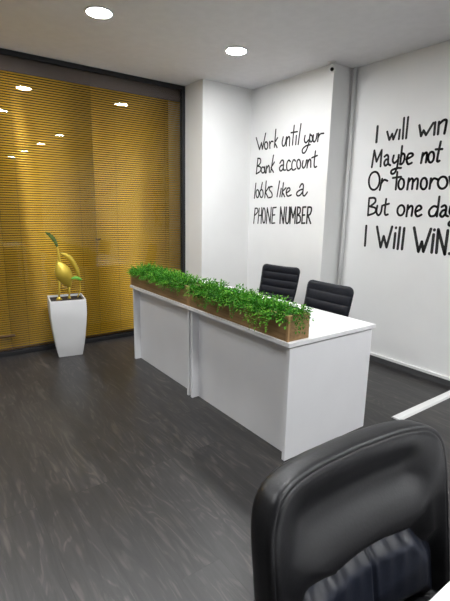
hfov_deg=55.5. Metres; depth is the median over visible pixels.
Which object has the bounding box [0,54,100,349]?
glass panel
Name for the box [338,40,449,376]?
wall
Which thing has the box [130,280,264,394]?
reception desk
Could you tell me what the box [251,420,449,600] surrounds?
chair
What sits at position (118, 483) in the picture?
floor
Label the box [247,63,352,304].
wall
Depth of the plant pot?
4.24 m
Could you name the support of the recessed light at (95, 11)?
in the ceiling
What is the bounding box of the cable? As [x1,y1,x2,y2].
[391,391,449,419]
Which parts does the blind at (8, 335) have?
rail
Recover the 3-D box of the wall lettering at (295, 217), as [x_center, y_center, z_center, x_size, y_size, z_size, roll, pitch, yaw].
[0.661,-1.359,4.701,0.002,1.058,1.053,-8,15,-35]
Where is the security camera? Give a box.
[328,61,335,72]
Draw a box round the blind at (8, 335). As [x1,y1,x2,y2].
[0,218,14,351]
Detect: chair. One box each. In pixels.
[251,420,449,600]
[259,264,299,301]
[304,280,353,316]
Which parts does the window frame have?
rail, rail, post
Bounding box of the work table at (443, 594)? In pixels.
[429,581,449,600]
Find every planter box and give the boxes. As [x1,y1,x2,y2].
[126,261,207,305]
[183,278,313,341]
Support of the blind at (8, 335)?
hanging from the ceiling
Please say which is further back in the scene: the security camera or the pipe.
the pipe
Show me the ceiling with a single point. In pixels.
(178, 42)
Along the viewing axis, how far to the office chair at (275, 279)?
4.31 m
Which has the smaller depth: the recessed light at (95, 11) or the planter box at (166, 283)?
the recessed light at (95, 11)
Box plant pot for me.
[47,293,86,356]
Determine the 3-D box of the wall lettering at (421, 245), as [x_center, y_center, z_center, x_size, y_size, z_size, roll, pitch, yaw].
[1.668,-1.033,3.831,0.002,1.190,0.922,-8,15,-35]
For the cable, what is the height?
0.016 m
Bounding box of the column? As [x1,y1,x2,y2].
[168,79,251,289]
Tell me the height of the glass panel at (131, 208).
2.796 m
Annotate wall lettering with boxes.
[253,123,323,223]
[364,116,449,255]
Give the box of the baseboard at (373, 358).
[369,355,449,386]
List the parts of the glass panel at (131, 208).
ladder cord, rail, ladder cord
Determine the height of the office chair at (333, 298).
0.936 m
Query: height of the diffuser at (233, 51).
0.007 m
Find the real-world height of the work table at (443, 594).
0.749 m
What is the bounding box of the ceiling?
[0,0,449,89]
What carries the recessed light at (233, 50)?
in the ceiling
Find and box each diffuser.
[86,8,110,17]
[227,48,245,54]
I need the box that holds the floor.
[0,327,449,600]
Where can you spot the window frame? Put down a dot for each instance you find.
(7, 52)
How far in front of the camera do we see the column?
4.99 m
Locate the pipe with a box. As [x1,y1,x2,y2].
[338,67,357,284]
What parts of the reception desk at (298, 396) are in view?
panel, panel, panel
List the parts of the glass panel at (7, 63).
ladder cord, rail, ladder cord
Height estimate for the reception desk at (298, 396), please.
0.749 m
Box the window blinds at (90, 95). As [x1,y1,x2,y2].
[0,70,169,344]
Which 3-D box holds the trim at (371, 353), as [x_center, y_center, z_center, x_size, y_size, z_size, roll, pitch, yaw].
[4.011,1.319,0.958,0.018,0.027,9.609,-8,15,-35]
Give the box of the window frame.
[0,48,184,357]
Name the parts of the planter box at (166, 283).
long panel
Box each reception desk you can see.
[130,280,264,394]
[187,296,375,460]
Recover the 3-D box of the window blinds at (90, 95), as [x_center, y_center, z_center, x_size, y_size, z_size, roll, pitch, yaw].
[-2.654,-0.880,4.182,4.703,2.844,0.100,-8,15,-35]
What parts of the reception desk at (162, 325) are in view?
panel, panel, panel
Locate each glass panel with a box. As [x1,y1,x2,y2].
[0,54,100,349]
[90,72,180,334]
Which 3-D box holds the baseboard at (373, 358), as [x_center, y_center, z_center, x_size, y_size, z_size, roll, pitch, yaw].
[4.013,1.359,0.969,0.012,0.056,9.609,-8,15,-35]
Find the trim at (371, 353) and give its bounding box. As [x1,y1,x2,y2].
[370,352,449,380]
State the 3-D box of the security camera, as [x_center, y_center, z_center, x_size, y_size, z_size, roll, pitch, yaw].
[0.997,-2.173,3.992,0.072,0.104,0.107,2,12,6]
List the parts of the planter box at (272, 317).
long panel, long panel, corner post, panel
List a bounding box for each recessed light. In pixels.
[85,5,112,18]
[225,46,246,54]
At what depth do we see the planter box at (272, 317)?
2.68 m
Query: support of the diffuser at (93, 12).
attached to the recessed light at (95, 11)

